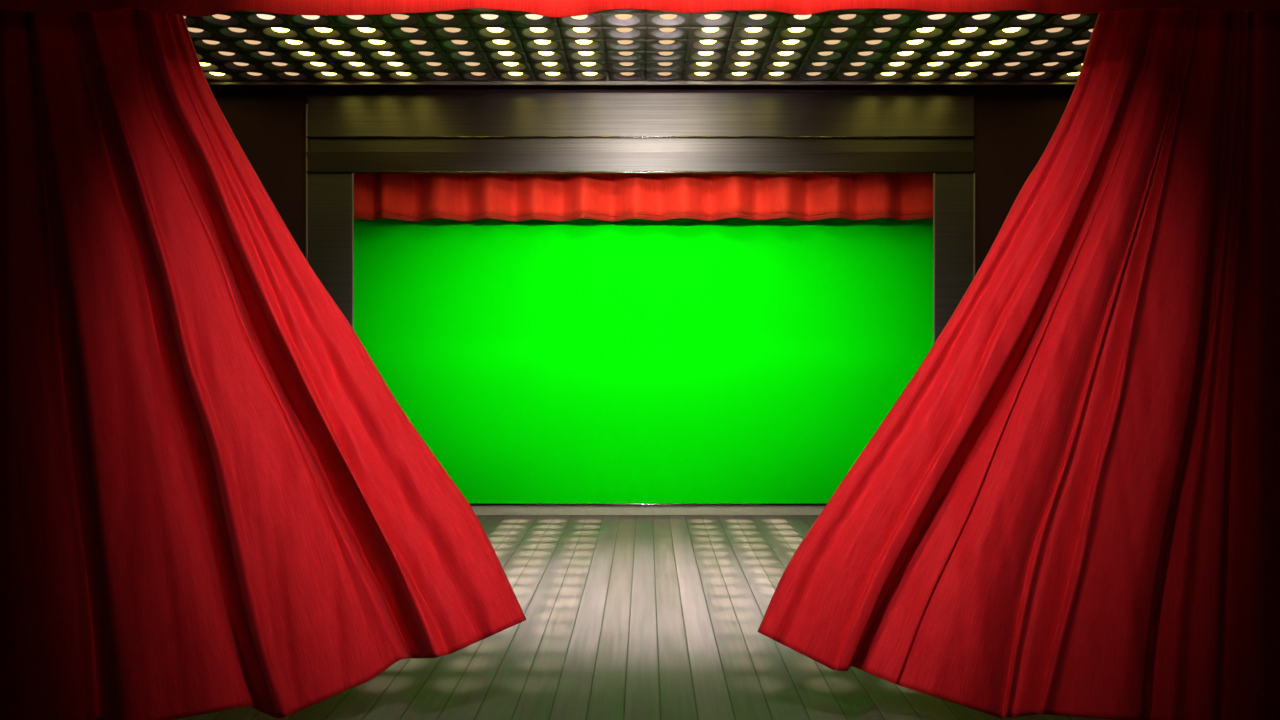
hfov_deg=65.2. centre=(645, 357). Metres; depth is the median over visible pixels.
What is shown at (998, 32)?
recessed light
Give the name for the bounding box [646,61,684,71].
recessed light
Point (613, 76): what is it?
recessed light
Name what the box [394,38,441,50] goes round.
recessed light
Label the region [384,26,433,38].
recessed light
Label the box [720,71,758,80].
recessed light
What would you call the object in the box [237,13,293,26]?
recessed light
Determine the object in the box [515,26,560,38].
recessed light
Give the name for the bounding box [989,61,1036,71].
recessed light
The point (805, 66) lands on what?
recessed light
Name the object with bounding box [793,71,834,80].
recessed light
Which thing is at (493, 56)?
recessed light
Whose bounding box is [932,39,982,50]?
recessed light
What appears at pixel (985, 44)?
recessed light
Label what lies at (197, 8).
valance
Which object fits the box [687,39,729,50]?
recessed light
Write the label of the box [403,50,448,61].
recessed light
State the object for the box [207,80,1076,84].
trim
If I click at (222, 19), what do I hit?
recessed light
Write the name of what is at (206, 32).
recessed light
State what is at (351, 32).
recessed light
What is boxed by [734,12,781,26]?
recessed light
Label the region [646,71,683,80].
recessed light
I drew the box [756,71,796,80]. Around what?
recessed light
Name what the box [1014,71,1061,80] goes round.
recessed light
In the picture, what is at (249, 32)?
recessed light
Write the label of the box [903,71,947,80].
recessed light
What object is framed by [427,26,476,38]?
recessed light
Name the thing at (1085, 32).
recessed light
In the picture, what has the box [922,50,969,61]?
recessed light
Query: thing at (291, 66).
recessed light
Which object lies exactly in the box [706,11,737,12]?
recessed light
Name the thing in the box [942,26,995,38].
recessed light
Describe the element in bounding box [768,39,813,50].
recessed light
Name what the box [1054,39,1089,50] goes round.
recessed light
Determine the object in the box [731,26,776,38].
recessed light
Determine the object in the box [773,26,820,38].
recessed light
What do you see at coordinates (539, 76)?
recessed light
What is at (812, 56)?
recessed light
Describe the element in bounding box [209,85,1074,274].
wall
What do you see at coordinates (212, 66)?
recessed light
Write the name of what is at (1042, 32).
recessed light
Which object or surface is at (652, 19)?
recessed light
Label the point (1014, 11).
recessed light
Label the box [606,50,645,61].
recessed light
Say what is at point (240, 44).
recessed light
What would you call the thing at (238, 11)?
recessed light
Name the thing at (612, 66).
recessed light
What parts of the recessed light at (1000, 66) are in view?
bulb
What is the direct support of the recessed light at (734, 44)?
in the ceiling
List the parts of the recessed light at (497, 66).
bulb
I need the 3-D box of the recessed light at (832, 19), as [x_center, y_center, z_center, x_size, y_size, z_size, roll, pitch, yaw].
[1.645,-2.786,8.172,0.364,0.052,0.325,0,0,0]
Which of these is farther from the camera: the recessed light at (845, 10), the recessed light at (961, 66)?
the recessed light at (961, 66)
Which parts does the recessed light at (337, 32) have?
bulb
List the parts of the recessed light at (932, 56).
bulb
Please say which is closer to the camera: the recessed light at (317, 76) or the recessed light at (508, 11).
the recessed light at (508, 11)
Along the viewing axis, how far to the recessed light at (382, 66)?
9.54 m
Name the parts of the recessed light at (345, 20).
bulb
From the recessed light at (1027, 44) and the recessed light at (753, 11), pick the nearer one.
the recessed light at (753, 11)
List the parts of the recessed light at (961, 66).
bulb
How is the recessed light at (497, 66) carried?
in the ceiling
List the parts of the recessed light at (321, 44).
bulb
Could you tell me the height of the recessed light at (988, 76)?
0.052 m
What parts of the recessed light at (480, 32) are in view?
bulb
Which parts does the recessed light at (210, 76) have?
bulb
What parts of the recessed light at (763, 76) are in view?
bulb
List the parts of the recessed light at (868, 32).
bulb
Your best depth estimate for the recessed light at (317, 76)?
9.86 m
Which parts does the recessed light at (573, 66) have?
bulb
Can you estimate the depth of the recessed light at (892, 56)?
9.21 m
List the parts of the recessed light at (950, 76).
bulb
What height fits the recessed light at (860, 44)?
0.052 m
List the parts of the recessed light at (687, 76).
bulb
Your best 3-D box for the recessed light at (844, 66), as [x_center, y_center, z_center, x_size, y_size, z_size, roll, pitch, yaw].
[2.010,-2.786,9.479,0.364,0.052,0.325,0,0,0]
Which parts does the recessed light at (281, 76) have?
bulb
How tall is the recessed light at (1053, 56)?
0.052 m
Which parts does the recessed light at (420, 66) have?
bulb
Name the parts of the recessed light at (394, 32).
bulb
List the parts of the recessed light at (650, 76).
bulb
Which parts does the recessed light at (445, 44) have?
bulb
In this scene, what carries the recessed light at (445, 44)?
in the ceiling
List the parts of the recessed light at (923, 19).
bulb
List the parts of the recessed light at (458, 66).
bulb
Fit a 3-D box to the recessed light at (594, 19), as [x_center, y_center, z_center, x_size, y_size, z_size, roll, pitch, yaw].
[-0.548,-2.786,8.172,0.364,0.052,0.325,0,0,0]
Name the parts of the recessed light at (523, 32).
bulb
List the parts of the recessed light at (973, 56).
bulb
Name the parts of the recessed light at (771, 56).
bulb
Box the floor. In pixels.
[93,515,1111,719]
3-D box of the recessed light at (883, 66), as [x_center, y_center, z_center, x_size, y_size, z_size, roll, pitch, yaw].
[2.376,-2.786,9.479,0.364,0.052,0.325,0,0,0]
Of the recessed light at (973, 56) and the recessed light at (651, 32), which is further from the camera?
the recessed light at (973, 56)
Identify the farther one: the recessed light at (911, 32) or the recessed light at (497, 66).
the recessed light at (497, 66)
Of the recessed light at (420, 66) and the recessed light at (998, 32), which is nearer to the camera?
the recessed light at (998, 32)
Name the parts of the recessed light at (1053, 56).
bulb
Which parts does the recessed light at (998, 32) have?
bulb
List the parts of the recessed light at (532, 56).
bulb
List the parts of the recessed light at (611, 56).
bulb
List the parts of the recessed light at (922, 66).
bulb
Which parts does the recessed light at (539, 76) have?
bulb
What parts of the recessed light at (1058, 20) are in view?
bulb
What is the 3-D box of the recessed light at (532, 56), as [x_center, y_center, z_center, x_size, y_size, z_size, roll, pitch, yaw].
[-0.914,-2.786,9.152,0.364,0.052,0.325,0,0,0]
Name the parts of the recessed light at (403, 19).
bulb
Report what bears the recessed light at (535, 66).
in the ceiling
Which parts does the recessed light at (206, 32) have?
bulb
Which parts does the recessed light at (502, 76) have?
bulb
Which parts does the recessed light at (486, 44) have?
bulb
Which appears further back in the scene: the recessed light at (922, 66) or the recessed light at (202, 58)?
the recessed light at (922, 66)
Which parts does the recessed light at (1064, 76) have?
bulb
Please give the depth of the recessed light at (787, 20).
8.23 m
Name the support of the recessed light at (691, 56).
in the ceiling
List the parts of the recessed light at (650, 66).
bulb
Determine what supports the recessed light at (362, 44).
in the ceiling
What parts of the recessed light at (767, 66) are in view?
bulb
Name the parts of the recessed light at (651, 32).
bulb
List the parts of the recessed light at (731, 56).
bulb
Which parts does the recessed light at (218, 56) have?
bulb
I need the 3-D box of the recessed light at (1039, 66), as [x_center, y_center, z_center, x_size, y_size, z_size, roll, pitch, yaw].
[3.838,-2.786,9.479,0.364,0.052,0.325,0,0,0]
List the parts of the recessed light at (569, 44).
bulb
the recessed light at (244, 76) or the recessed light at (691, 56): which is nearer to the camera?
the recessed light at (691, 56)
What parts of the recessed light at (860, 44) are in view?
bulb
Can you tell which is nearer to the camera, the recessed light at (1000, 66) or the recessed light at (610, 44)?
the recessed light at (610, 44)
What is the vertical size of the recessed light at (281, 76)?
0.052 m
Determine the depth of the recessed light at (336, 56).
9.21 m
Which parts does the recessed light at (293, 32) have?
bulb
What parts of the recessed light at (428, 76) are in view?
bulb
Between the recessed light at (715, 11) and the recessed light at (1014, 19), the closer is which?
the recessed light at (715, 11)
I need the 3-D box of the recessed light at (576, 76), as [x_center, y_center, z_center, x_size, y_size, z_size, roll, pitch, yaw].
[-0.548,-2.786,9.805,0.364,0.052,0.325,0,0,0]
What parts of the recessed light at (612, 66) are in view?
bulb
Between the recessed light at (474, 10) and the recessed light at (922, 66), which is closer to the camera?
the recessed light at (474, 10)
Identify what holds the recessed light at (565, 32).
in the ceiling
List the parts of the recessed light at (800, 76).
bulb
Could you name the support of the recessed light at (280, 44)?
in the ceiling
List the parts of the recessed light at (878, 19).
bulb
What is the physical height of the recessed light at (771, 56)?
0.052 m
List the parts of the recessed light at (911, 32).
bulb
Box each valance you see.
[0,0,1279,16]
[354,173,932,221]
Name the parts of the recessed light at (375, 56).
bulb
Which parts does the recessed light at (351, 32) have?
bulb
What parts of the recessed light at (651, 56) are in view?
bulb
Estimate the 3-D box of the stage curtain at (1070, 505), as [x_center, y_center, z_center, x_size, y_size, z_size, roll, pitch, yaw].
[2.050,-0.569,4.316,3.125,4.422,0.219,0,0,-1]
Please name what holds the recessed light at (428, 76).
in the ceiling
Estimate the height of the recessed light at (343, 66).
0.052 m
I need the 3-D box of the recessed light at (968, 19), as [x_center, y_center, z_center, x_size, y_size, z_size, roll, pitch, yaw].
[2.741,-2.786,8.172,0.364,0.052,0.325,0,0,0]
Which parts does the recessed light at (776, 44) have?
bulb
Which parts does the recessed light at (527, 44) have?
bulb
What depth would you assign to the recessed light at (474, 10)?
7.97 m
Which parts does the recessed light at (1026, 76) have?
bulb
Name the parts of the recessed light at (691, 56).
bulb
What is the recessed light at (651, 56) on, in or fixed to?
in the ceiling
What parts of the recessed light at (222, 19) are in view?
bulb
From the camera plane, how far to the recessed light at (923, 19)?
8.22 m
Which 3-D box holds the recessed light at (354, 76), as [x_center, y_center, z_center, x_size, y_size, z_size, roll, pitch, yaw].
[-2.741,-2.786,9.805,0.364,0.052,0.325,0,0,0]
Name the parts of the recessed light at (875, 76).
bulb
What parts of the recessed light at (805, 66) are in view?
bulb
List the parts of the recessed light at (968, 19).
bulb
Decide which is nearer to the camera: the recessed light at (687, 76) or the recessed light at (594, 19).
the recessed light at (594, 19)
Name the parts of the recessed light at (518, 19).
bulb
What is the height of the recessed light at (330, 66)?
0.052 m
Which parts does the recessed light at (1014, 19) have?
bulb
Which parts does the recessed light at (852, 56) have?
bulb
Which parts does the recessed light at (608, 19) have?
bulb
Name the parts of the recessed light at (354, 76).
bulb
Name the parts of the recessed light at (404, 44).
bulb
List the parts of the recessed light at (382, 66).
bulb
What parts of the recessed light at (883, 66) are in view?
bulb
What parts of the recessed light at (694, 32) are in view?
bulb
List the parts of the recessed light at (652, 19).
bulb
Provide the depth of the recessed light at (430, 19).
8.22 m
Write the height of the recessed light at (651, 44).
0.052 m
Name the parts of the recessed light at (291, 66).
bulb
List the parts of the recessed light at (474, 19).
bulb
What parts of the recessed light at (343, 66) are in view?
bulb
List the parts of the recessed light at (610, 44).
bulb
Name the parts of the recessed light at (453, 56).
bulb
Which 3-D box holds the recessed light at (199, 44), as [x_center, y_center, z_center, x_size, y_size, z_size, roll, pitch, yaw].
[-3.838,-2.786,8.825,0.364,0.052,0.325,0,0,0]
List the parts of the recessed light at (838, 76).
bulb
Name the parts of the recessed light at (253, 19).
bulb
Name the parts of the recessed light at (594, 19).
bulb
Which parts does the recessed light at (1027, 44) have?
bulb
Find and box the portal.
[306,93,974,514]
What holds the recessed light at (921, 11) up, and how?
in the ceiling
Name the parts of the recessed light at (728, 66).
bulb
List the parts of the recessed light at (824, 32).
bulb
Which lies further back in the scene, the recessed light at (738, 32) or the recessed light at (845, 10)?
the recessed light at (738, 32)
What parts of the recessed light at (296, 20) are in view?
bulb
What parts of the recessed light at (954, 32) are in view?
bulb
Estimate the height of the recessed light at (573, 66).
0.052 m
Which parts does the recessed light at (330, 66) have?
bulb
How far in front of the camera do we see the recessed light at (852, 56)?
9.21 m
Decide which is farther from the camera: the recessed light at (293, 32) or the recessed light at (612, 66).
the recessed light at (612, 66)
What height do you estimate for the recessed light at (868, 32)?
0.052 m
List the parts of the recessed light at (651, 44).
bulb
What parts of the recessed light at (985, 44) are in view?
bulb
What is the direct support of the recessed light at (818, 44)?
in the ceiling
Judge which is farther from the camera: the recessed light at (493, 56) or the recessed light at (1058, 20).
the recessed light at (493, 56)
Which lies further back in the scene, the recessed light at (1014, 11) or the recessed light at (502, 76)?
the recessed light at (502, 76)
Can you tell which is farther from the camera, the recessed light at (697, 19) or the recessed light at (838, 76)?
the recessed light at (838, 76)
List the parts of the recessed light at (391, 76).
bulb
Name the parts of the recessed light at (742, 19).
bulb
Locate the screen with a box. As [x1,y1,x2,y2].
[354,212,932,502]
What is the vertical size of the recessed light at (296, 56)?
0.052 m
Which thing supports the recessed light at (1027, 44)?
in the ceiling
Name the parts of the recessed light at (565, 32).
bulb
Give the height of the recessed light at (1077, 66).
0.052 m
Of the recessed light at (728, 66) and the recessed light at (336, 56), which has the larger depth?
the recessed light at (728, 66)
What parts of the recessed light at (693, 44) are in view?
bulb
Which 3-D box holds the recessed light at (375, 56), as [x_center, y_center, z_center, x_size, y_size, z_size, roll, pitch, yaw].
[-2.376,-2.786,9.152,0.364,0.052,0.325,0,0,0]
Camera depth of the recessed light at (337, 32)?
8.54 m
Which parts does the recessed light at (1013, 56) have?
bulb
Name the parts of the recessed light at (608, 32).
bulb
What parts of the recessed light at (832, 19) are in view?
bulb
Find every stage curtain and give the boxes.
[0,9,525,719]
[757,8,1279,719]
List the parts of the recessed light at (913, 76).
bulb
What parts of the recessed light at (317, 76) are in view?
bulb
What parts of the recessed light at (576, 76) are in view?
bulb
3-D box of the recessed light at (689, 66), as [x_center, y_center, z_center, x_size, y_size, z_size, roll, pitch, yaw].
[0.548,-2.786,9.479,0.364,0.052,0.325,0,0,0]
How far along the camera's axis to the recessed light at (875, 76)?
9.86 m
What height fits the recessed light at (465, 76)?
0.052 m
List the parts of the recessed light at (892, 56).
bulb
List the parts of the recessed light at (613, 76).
bulb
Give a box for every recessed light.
[183,15,205,26]
[187,26,222,38]
[191,39,237,50]
[194,12,249,26]
[196,50,212,61]
[200,50,251,61]
[200,61,226,71]
[204,71,241,80]
[209,26,264,38]
[216,61,264,71]
[225,39,277,50]
[230,71,277,80]
[233,10,266,12]
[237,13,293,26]
[241,50,291,61]
[253,26,306,38]
[255,61,302,71]
[267,38,318,50]
[268,71,314,80]
[281,50,330,61]
[282,14,337,26]
[294,61,340,71]
[296,26,349,38]
[306,71,351,80]
[309,39,359,50]
[322,50,369,61]
[329,15,381,26]
[333,61,379,71]
[340,26,391,38]
[344,71,388,80]
[352,39,400,50]
[362,50,409,61]
[372,61,417,71]
[374,13,425,26]
[381,71,424,80]
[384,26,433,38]
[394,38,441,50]
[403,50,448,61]
[411,61,455,71]
[419,13,469,26]
[419,71,461,80]
[427,10,462,12]
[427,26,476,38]
[436,39,482,50]
[443,50,487,61]
[450,61,493,71]
[457,71,498,80]
[462,8,507,12]
[464,12,513,26]
[471,26,518,38]
[478,39,523,50]
[484,50,527,61]
[490,61,531,71]
[495,71,535,80]
[508,11,527,12]
[510,13,557,26]
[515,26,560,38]
[520,39,563,50]
[524,50,566,61]
[529,61,569,71]
[533,71,571,80]
[556,12,601,26]
[559,26,603,38]
[562,39,604,50]
[565,50,606,61]
[568,61,607,71]
[570,71,608,80]
[600,9,645,12]
[601,13,645,26]
[602,26,645,38]
[604,39,645,50]
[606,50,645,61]
[607,61,645,71]
[608,71,645,80]
[646,10,674,12]
[646,13,690,26]
[646,26,689,38]
[646,39,687,50]
[646,50,685,61]
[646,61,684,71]
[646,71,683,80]
[683,71,721,80]
[684,61,723,71]
[685,50,726,61]
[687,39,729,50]
[688,26,732,38]
[690,13,736,26]
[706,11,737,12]
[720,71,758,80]
[722,61,762,71]
[725,50,767,61]
[728,39,771,50]
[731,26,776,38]
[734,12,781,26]
[738,10,781,12]
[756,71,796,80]
[760,61,801,71]
[764,50,807,61]
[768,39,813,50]
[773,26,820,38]
[778,13,827,26]
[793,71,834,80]
[798,61,841,71]
[804,50,848,61]
[809,39,855,50]
[815,26,864,38]
[822,13,872,26]
[829,9,876,12]
[830,71,872,80]
[836,61,880,71]
[843,50,888,61]
[850,38,897,50]
[858,26,907,38]
[866,12,918,26]
[867,71,910,80]
[874,61,919,71]
[875,9,920,12]
[882,50,929,61]
[891,39,939,50]
[900,26,951,38]
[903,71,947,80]
[910,12,963,26]
[912,61,958,71]
[921,11,965,12]
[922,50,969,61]
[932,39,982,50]
[940,71,985,80]
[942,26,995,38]
[951,61,997,71]
[954,12,1009,26]
[961,50,1010,61]
[967,10,1013,12]
[973,38,1024,50]
[977,71,1023,80]
[985,26,1038,38]
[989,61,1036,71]
[998,13,1054,26]
[1000,50,1050,61]
[1012,10,1039,12]
[1014,39,1066,50]
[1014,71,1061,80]
[1027,26,1082,38]
[1027,61,1075,71]
[1040,50,1085,61]
[1042,13,1098,26]
[1050,71,1079,80]
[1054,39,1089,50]
[1065,61,1082,71]
[1069,26,1093,38]
[1086,18,1096,26]
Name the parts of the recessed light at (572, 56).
bulb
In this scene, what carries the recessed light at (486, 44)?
in the ceiling
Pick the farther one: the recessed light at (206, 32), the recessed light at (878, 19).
the recessed light at (206, 32)
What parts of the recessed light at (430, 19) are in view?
bulb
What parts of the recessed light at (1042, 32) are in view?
bulb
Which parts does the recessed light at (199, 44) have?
bulb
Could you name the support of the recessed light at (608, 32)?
in the ceiling
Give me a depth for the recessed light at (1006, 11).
7.99 m
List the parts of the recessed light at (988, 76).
bulb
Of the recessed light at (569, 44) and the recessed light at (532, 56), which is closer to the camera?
the recessed light at (569, 44)
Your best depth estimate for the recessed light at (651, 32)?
8.54 m
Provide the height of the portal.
4.300 m
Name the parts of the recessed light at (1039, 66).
bulb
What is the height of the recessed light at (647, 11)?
0.052 m
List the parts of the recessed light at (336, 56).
bulb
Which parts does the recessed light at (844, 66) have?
bulb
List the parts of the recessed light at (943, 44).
bulb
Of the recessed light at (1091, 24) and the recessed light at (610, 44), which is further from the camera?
the recessed light at (610, 44)
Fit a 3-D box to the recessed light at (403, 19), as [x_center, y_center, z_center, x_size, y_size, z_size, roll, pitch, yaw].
[-2.010,-2.786,8.172,0.364,0.052,0.325,0,0,0]
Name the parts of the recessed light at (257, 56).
bulb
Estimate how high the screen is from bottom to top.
4.200 m
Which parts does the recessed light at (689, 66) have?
bulb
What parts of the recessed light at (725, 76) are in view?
bulb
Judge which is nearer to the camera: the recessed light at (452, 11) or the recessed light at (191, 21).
the recessed light at (452, 11)
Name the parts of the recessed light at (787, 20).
bulb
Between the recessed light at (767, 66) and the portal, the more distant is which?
the portal
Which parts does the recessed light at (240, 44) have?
bulb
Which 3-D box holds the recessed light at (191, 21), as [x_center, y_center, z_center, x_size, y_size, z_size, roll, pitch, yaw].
[-3.838,-2.786,8.172,0.364,0.052,0.325,0,0,0]
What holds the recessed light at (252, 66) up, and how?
in the ceiling
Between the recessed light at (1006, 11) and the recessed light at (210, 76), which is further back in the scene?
the recessed light at (210, 76)
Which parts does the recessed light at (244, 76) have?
bulb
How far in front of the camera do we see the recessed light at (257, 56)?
9.21 m
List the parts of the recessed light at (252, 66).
bulb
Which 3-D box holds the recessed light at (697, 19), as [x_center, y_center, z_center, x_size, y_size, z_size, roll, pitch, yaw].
[0.548,-2.786,8.172,0.364,0.052,0.325,0,0,0]
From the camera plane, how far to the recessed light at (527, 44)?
8.87 m
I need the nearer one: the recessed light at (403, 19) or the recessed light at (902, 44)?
the recessed light at (403, 19)
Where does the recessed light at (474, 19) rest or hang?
in the ceiling
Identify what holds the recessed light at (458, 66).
in the ceiling
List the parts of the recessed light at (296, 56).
bulb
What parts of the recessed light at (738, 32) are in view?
bulb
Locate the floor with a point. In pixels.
(629, 617)
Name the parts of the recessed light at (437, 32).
bulb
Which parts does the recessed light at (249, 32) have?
bulb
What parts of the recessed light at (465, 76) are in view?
bulb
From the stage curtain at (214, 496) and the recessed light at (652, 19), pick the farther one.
the recessed light at (652, 19)
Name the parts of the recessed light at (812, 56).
bulb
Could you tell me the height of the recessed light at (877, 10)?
0.052 m
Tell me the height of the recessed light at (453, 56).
0.052 m
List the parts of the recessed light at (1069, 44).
bulb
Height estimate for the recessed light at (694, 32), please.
0.052 m
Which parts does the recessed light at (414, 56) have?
bulb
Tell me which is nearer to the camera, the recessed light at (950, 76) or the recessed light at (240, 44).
the recessed light at (240, 44)
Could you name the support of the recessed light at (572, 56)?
in the ceiling
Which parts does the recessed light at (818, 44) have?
bulb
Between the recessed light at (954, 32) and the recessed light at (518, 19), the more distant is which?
the recessed light at (954, 32)
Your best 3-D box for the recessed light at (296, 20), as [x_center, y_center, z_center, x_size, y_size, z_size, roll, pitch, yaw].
[-2.741,-2.786,8.172,0.364,0.052,0.325,0,0,0]
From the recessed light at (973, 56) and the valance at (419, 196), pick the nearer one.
the recessed light at (973, 56)
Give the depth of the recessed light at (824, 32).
8.54 m
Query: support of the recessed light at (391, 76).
in the ceiling
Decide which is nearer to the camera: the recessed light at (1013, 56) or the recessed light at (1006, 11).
the recessed light at (1006, 11)
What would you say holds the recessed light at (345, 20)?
in the ceiling
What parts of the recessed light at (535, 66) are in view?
bulb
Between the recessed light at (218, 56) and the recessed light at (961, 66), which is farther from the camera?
the recessed light at (961, 66)
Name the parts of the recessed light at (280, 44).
bulb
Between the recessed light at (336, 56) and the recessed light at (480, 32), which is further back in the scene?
the recessed light at (336, 56)
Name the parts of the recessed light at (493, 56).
bulb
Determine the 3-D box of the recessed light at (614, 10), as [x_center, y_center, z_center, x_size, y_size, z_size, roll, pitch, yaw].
[-0.183,-2.786,7.846,0.364,0.052,0.325,0,0,0]
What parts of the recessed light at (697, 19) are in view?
bulb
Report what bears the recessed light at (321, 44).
in the ceiling
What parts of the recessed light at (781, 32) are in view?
bulb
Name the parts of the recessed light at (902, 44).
bulb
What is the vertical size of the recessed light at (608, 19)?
0.052 m
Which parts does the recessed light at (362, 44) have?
bulb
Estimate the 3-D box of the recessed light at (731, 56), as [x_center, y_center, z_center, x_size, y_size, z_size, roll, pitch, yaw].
[0.914,-2.786,9.152,0.364,0.052,0.325,0,0,0]
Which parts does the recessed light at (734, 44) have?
bulb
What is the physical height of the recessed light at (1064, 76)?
0.052 m

